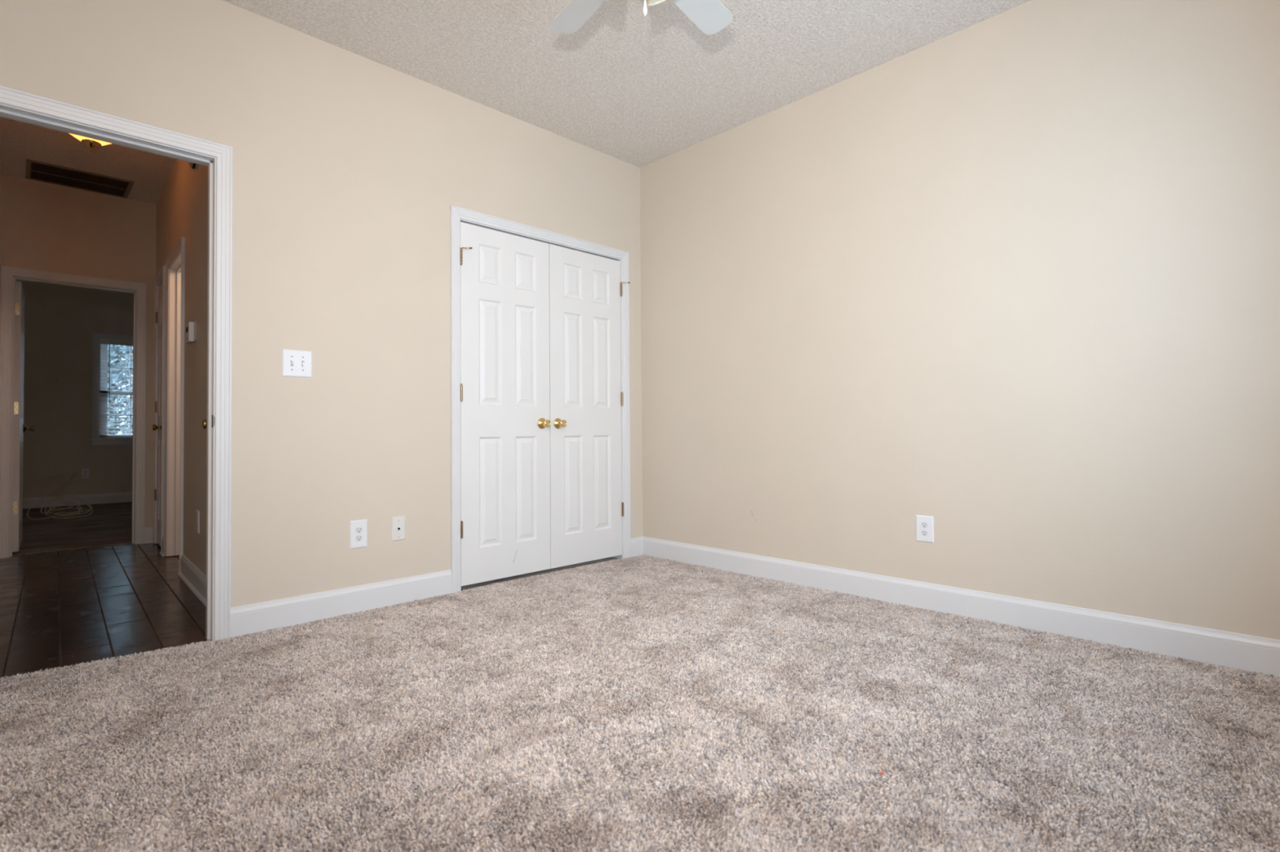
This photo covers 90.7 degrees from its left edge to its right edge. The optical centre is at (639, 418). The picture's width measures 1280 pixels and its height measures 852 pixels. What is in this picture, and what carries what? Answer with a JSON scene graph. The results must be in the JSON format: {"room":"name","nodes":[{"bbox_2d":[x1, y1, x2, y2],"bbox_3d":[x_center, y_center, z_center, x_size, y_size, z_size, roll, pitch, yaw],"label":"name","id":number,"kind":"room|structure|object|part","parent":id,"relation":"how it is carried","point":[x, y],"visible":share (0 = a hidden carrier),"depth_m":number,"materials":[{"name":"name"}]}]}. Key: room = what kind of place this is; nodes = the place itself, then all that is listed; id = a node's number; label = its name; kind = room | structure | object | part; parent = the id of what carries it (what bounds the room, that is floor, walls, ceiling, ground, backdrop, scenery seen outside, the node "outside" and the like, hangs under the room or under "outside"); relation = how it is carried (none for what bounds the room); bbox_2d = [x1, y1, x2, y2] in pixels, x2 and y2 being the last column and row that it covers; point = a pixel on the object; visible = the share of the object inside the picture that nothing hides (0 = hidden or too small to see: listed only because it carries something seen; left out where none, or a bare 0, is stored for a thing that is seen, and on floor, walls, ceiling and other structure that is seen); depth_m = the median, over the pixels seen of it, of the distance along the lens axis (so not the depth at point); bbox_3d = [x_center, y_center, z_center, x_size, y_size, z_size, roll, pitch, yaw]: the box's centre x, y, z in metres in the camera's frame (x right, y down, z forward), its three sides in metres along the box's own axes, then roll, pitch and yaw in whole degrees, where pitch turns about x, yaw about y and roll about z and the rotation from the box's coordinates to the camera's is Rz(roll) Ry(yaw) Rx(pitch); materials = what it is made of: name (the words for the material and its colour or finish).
{"room":"empty bedroom","nodes":[
{"label":"empty bedroom","id":0,"kind":"room"},
{"bbox_2d":[15,280,133,497],"bbox_3d":[-7.005,-0.308,7.716,4.050,2.733,0.130,1,-1,-45],"label":"wall","id":1,"kind":"structure","parent":0,"point":[60,321],"depth_m":7.68,"materials":[{"name":"beige paint"}]},
{"bbox_2d":[22,492,132,508],"bbox_3d":[-6.952,1.002,7.648,4.050,0.134,0.015,1,-1,-45],"label":"baseboard","id":2,"kind":"structure","parent":1,"relation":"attached to","point":[95,499],"depth_m":7.75,"materials":[{"name":"white paint"}]},
{"bbox_2d":[81,468,88,478],"bbox_3d":[-6.827,0.677,7.785,0.072,0.118,0.007,1,-1,-45],"label":"wall outlet","id":3,"kind":"object","parent":1,"relation":"attached to","point":[85,472],"visible":1,"depth_m":7.78,"materials":[{"name":"white plastic"}]},
{"bbox_2d":[88,332,133,445],"bbox_3d":[-6.469,-0.364,8.221,1.048,1.402,0.165,1,-1,-45],"label":"window","id":4,"kind":"structure","parent":1,"relation":"in","point":[98,348],"depth_m":7.94,"materials":[{"name":"white paint"}]},
{"bbox_3d":[-6.443,0.262,8.188,1.048,0.022,0.105,1,-1,-45],"label":"sill","id":5,"kind":"part","parent":4,"relation":"part of","materials":[{"name":"white paint"}]},
{"bbox_2d":[98,337,133,438],"bbox_3d":[-6.453,-0.379,8.204,0.870,1.252,0.066,1,-1,-45],"label":"window blinds","id":6,"kind":"object","parent":4,"relation":"attached to","point":[101,340],"visible":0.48,"depth_m":8.01,"materials":[{"name":"white paint"}]},
{"bbox_3d":[-6.455,0.239,8.200,0.834,0.016,0.044,1,-1,-45],"label":"rail","id":7,"kind":"part","parent":6,"relation":"part of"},
{"bbox_3d":[-6.592,-0.356,8.045,0.002,1.170,0.002,1,-1,-45],"label":"ladder cord","id":8,"kind":"part","parent":6,"relation":"part of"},
{"bbox_3d":[-6.487,-0.044,8.236,0.842,0.593,0.030,1,-1,-45],"label":"sash","id":9,"kind":"part","parent":4,"relation":"part of","materials":[{"name":"glass"}]},
{"bbox_3d":[-6.515,-0.645,8.270,0.842,0.689,0.030,1,-1,-45],"label":"sash","id":10,"kind":"part","parent":4,"relation":"part of","materials":[{"name":"glass"}]},
{"bbox_2d":[0,173,156,528],"bbox_3d":[-4.232,-0.379,4.897,4.050,2.733,0.120,1,-1,-45],"label":"wall","id":11,"kind":"structure","parent":0,"point":[44,226],"depth_m":4.83,"materials":[{"name":"beige paint"}]},
{"bbox_2d":[12,281,34,551],"bbox_3d":[-4.808,-0.012,4.894,0.160,1.985,0.710,1,-1,-43],"label":"door","id":12,"kind":"structure","parent":11,"relation":"in","point":[20,428],"depth_m":4.65,"materials":[{"name":"white paint"}]},
{"bbox_3d":[-4.812,-0.012,4.898,0.035,1.985,0.700,1,-1,-43],"label":"panel","id":13,"kind":"part","parent":12,"relation":"part of","materials":[{"name":"white paint"}]},
{"bbox_3d":[-4.972,0.081,5.142,0.062,0.067,0.067,1,-1,-43],"label":"knob","id":14,"kind":"part","parent":12,"relation":"part of","materials":[{"name":"gold metal"}]},
{"bbox_2d":[0,265,146,558],"bbox_3d":[-4.299,-0.043,4.823,0.823,2.083,0.157,1,-1,-45],"label":"door frame","id":15,"kind":"structure","parent":11,"relation":"attached to","point":[9,275],"depth_m":4.68,"materials":[{"name":"white paint"}]},
{"bbox_2d":[144,527,152,543],"bbox_3d":[-4.378,0.929,4.617,1.329,0.122,0.027,1,-1,-45],"label":"baseboard","id":16,"kind":"structure","parent":11,"relation":"attached to","point":[148,531],"depth_m":5.06,"materials":[{"name":"white paint"}]},
{"bbox_2d":[155,159,208,575],"bbox_3d":[-2.825,-0.404,4.018,0.121,2.733,3.109,1,-1,-43],"label":"wall","id":17,"kind":"structure","parent":0,"point":[182,205],"depth_m":3.71,"materials":[{"name":"beige paint"}]},
{"bbox_2d":[152,283,162,546],"bbox_3d":[-3.690,-0.033,4.845,0.098,2.008,0.444,1,-1,-43],"label":"door","id":18,"kind":"structure","parent":17,"relation":"in","point":[157,491],"depth_m":4.93,"materials":[{"name":"white paint"}]},
{"bbox_3d":[-3.590,0.066,4.710,0.062,0.067,0.067,1,-1,-43],"label":"knob","id":19,"kind":"part","parent":18,"relation":"part of","materials":[{"name":"gold metal"}]},
{"bbox_3d":[-3.664,-0.033,4.862,0.035,2.008,0.434,1,-1,-43],"label":"panel","id":20,"kind":"part","parent":18,"relation":"part of","materials":[{"name":"white paint"}]},
{"bbox_2d":[152,266,165,551],"bbox_3d":[-3.658,-0.068,4.869,0.094,2.102,0.564,1,-1,-43],"label":"door frame","id":21,"kind":"structure","parent":17,"relation":"attached to","point":[159,279],"depth_m":5.00,"materials":[{"name":"white paint"}]},
{"bbox_2d":[159,537,164,556],"bbox_3d":[-3.441,0.921,4.563,0.027,0.122,0.142,1,-1,-43],"label":"baseboard","id":22,"kind":"structure","parent":17,"relation":"attached to","point":[161,553],"depth_m":4.57,"materials":[{"name":"white paint"}]},
{"bbox_2d":[163,236,185,571],"bbox_3d":[-3.078,-0.082,4.288,0.157,2.102,0.790,1,-1,-43],"label":"door frame","id":23,"kind":"structure","parent":17,"relation":"attached to","point":[175,264],"depth_m":4.50,"materials":[{"name":"white paint"}]},
{"bbox_3d":[-3.079,-0.051,4.287,0.033,2.040,0.666,1,-1,-43],"label":"stop moulding","id":24,"kind":"part","parent":23,"relation":"part of","materials":[{"name":"white paint"}]},
{"bbox_2d":[185,321,195,343],"bbox_3d":[-2.608,-0.499,3.666,0.040,0.114,0.136,1,-1,-43],"label":"thermostat","id":25,"kind":"object","parent":17,"relation":"attached to","point":[190,330],"visible":1,"depth_m":3.63,"materials":[{"name":"white plastic"}]},
{"bbox_2d":[177,554,205,606],"bbox_3d":[-2.518,0.897,3.563,0.028,0.122,1.000,1,-1,-43],"label":"baseboard","id":26,"kind":"structure","parent":17,"relation":"attached to","point":[194,579],"depth_m":3.54,"materials":[{"name":"white paint"}]},
{"bbox_2d":[188,162,198,170],"bbox_3d":[-2.566,-1.502,3.632,0.038,0.136,0.136,1,-1,-43],"label":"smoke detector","id":27,"kind":"object","parent":17,"relation":"attached to","point":[193,166],"visible":0.22,"depth_m":3.62,"materials":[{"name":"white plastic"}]},
{"bbox_2d":[195,510,199,533],"bbox_3d":[-2.469,0.575,3.528,0.007,0.125,0.080,1,-1,-42],"label":"wall outlet","id":28,"kind":"object","parent":17,"relation":"attached to","point":[197,511],"visible":1,"depth_m":3.51,"materials":[{"name":"white plastic"}]},
{"bbox_2d":[202,419,206,428],"bbox_3d":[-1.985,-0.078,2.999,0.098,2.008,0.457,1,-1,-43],"label":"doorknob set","id":29,"kind":"structure","parent":17,"relation":"in","point":[204,421],"depth_m":3.08,"materials":[{"name":"gold metal"}]},
{"bbox_2d":[0,0,642,607],"bbox_3d":[-1.593,-0.402,2.977,4.620,2.793,0.120,1,-1,-45],"label":"wall","id":30,"kind":"structure","parent":0,"point":[348,168],"depth_m":3.01,"materials":[{"name":"beige paint"}]},
{"bbox_2d":[0,85,232,640],"bbox_3d":[-2.134,-0.117,2.437,0.930,2.113,0.157,1,-1,-45],"label":"door frame","id":31,"kind":"structure","parent":30,"relation":"attached to","point":[15,104],"depth_m":2.68,"materials":[{"name":"white paint"}]},
{"bbox_3d":[-1.813,0.011,2.686,0.005,0.054,0.031,1,-1,-45],"label":"strike plate","id":32,"kind":"part","parent":31,"relation":"part of","materials":[{"name":"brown metal"}]},
{"bbox_2d":[281,349,311,377],"bbox_3d":[-1.569,-0.253,2.900,0.126,0.124,0.016,1,-1,-45],"label":"light switch","id":33,"kind":"object","parent":30,"relation":"attached to","point":[295,363],"visible":1,"depth_m":2.90,"materials":[{"name":"white plastic"}]},
{"bbox_2d":[230,569,452,637],"bbox_3d":[-1.383,0.880,3.056,1.024,0.134,0.015,1,-1,-45],"label":"baseboard","id":34,"kind":"structure","parent":30,"relation":"attached to","point":[293,611],"depth_m":2.99,"materials":[{"name":"white paint"}]},
{"bbox_2d":[349,519,367,549],"bbox_3d":[-1.370,0.563,3.082,0.084,0.136,0.007,1,-1,-45],"label":"wall outlet","id":35,"kind":"object","parent":30,"relation":"attached to","point":[358,528],"visible":1,"depth_m":3.08,"materials":[{"name":"white plastic"}]},
{"bbox_2d":[355,535,362,541],"bbox_3d":[-1.369,0.583,3.080,0.034,0.029,0.002,1,-1,-45],"label":"receptacle","id":36,"kind":"object","parent":35,"relation":"attached to","point":[358,538],"depth_m":3.08,"materials":[{"name":"plastic"}]},
{"bbox_2d":[355,527,362,533],"bbox_3d":[-1.369,0.544,3.081,0.034,0.029,0.002,1,-1,-45],"label":"receptacle","id":37,"kind":"object","parent":35,"relation":"attached to","point":[358,530],"depth_m":3.08,"materials":[{"name":"plastic"}]},
{"bbox_2d":[391,515,404,541],"bbox_3d":[-1.227,0.561,3.219,0.070,0.120,0.014,1,-1,-45],"label":"cable plate","id":38,"kind":"object","parent":30,"relation":"attached to","point":[397,522],"visible":1,"depth_m":3.22,"materials":[{"name":"white plastic"}]},
{"bbox_2d":[459,222,551,586],"bbox_3d":[-0.765,-0.084,3.680,0.610,2.008,0.098,1,-1,-45],"label":"door","id":39,"kind":"structure","parent":30,"relation":"in","point":[505,423],"depth_m":3.68,"materials":[{"name":"white paint"}]},
{"bbox_3d":[-0.576,0.029,3.838,0.067,0.067,0.062,1,-1,-45],"label":"knob","id":40,"kind":"part","parent":39,"relation":"part of","materials":[{"name":"gold metal"}]},
{"bbox_2d":[449,205,631,592],"bbox_3d":[-0.592,-0.101,3.940,1.332,2.113,0.138,1,-1,-45],"label":"door frame","id":41,"kind":"structure","parent":30,"relation":"attached to","point":[457,215],"depth_m":3.59,"materials":[{"name":"white paint"}]},
{"bbox_2d":[548,244,630,568],"bbox_3d":[-0.314,-0.079,4.124,0.648,2.008,0.098,1,-1,-45],"label":"door","id":42,"kind":"structure","parent":30,"relation":"in","point":[586,395],"depth_m":4.10,"materials":[{"name":"white paint"}]},
{"bbox_3d":[-0.490,0.030,3.923,0.067,0.067,0.062,1,-1,-45],"label":"knob","id":43,"kind":"part","parent":42,"relation":"part of","materials":[{"name":"gold metal"}]},
{"bbox_2d":[631,536,642,556],"bbox_3d":[-0.023,0.894,4.394,0.134,0.134,0.015,1,-1,-45],"label":"baseboard","id":44,"kind":"structure","parent":30,"relation":"attached to","point":[636,543],"depth_m":4.39,"materials":[{"name":"white paint"}]},
{"bbox_2d":[0,0,1031,204],"bbox_3d":[-1.199,-1.828,3.147,4.000,0.060,6.920,1,-1,-45],"label":"ceiling","id":45,"kind":"structure","parent":0,"point":[630,86],"depth_m":3.16,"materials":[{"name":"white paint"}]},
{"bbox_2d":[25,159,134,198],"bbox_3d":[-4.098,-1.747,4.631,0.574,0.008,0.440,1,-1,-45],"label":"ceiling vent","id":46,"kind":"object","parent":45,"relation":"in","point":[37,171],"visible":1,"depth_m":4.62,"materials":[{"name":"metal"}]},
{"bbox_2d":[68,133,111,151],"bbox_3d":[-3.257,-1.677,3.756,0.346,0.192,0.346,1,-1,-45],"label":"ceiling lamp","id":47,"kind":"object","parent":45,"relation":"attached to","point":[91,144],"visible":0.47,"depth_m":3.73,"materials":[{"name":"yellow glass"}]},
{"bbox_3d":[-3.257,-1.681,3.756,0.346,0.112,0.346,1,-1,-45],"label":"lamp shade","id":48,"kind":"part","parent":47,"relation":"part of","materials":[{"name":"yellow glass"}]},
{"bbox_2d":[550,0,732,35],"bbox_3d":[-0.001,-1.552,2.087,1.040,0.548,1.044,1,-1,-45],"label":"ceiling fan","id":49,"kind":"object","parent":45,"relation":"hanging from","point":[710,16],"visible":1,"depth_m":2.40,"materials":[{"name":"white metal"}]},
{"bbox_3d":[-0.204,-1.537,2.344,0.128,0.006,0.390,-13,6,-34],"label":"blade","id":50,"kind":"part","parent":49,"relation":"part of","materials":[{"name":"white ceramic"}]},
{"bbox_3d":[0.016,-1.304,2.010,0.013,0.050,0.013,1,-1,-45],"label":"chain knob","id":51,"kind":"part","parent":49,"relation":"part of","materials":[{"name":"white plastic"}]},
{"bbox_3d":[0.071,-1.453,2.133,0.115,0.117,0.112,1,-1,-45],"label":"lamp shade","id":52,"kind":"part","parent":49,"relation":"part of","materials":[{"name":"beige glass"}]},
{"bbox_3d":[0.207,-1.540,2.336,0.128,0.006,0.390,-15,-9,36],"label":"blade","id":53,"kind":"part","parent":49,"relation":"part of","materials":[{"name":"white ceramic"}]},
{"bbox_2d":[0,502,1279,851],"bbox_3d":[-2.977,0.995,4.105,4.750,0.060,10.640,1,-1,-45],"label":"floor","id":54,"kind":"structure","parent":0,"point":[643,703],"depth_m":1.88,"materials":[{"name":"carpet"}]},
{"bbox_2d":[22,472,92,519],"bbox_3d":[-6.444,0.838,6.986,0.547,0.406,1.587,1,-1,-45],"label":"coiled cable","id":55,"kind":"object","parent":54,"relation":"on","point":[58,496],"visible":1,"depth_m":6.80,"materials":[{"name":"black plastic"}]},
{"bbox_2d":[640,0,1279,639],"bbox_3d":[1.308,-0.418,3.235,0.120,2.793,3.580,1,-1,-45],"label":"wall","id":56,"kind":"structure","parent":0,"point":[1010,279],"depth_m":2.83,"materials":[{"name":"beige paint"}]},
{"bbox_2d":[915,515,933,542],"bbox_3d":[1.379,0.534,3.063,0.007,0.127,0.084,1,-1,-45],"label":"wall outlet","id":57,"kind":"object","parent":56,"relation":"attached to","point":[924,524],"visible":1,"depth_m":3.06,"materials":[{"name":"white plastic"}]},
{"bbox_2d":[920,529,928,536],"bbox_3d":[1.377,0.554,3.061,0.002,0.029,0.034,1,-1,-45],"label":"receptacle","id":58,"kind":"object","parent":57,"relation":"attached to","point":[923,532],"depth_m":3.06,"materials":[{"name":"plastic"}]},
{"bbox_2d":[920,521,928,528],"bbox_3d":[1.377,0.515,3.062,0.002,0.029,0.034,1,-1,-45],"label":"receptacle","id":59,"kind":"object","parent":57,"relation":"attached to","point":[923,524],"depth_m":3.06,"materials":[{"name":"plastic"}]},
{"bbox_2d":[642,536,1279,677],"bbox_3d":[1.227,0.864,3.208,0.015,0.134,3.460,1,-1,-45],"label":"baseboard","id":60,"kind":"structure","parent":56,"relation":"attached to","point":[1245,652],"depth_m":2.78,"materials":[{"name":"white paint"}]},
{"label":"outside","id":61,"kind":"structure","parent":0,"visible":0},
{"bbox_3d":[-15.488,2.132,22.340,21.000,0.500,32.700,1,-1,-45],"label":"ground","id":62,"kind":"structure","parent":61,"visible":0},
{"bbox_2d":[106,344,133,435],"bbox_3d":[-10.456,-1.349,12.422,3.295,6.203,3.208,1,-1,-45],"label":"tree","id":63,"kind":"object","parent":62,"relation":"on","point":[113,348],"visible":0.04,"depth_m":12.28,"materials":[{"name":"green plant"}]},
{"bbox_2d":[115,346,132,430],"bbox_3d":[-16.721,-2.433,18.237,5.578,8.767,5.562,1,-1,-45],"label":"tree","id":64,"kind":"object","parent":62,"relation":"on","point":[121,409],"visible":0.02,"depth_m":18.44,"materials":[{"name":"green plant"}]}
]}

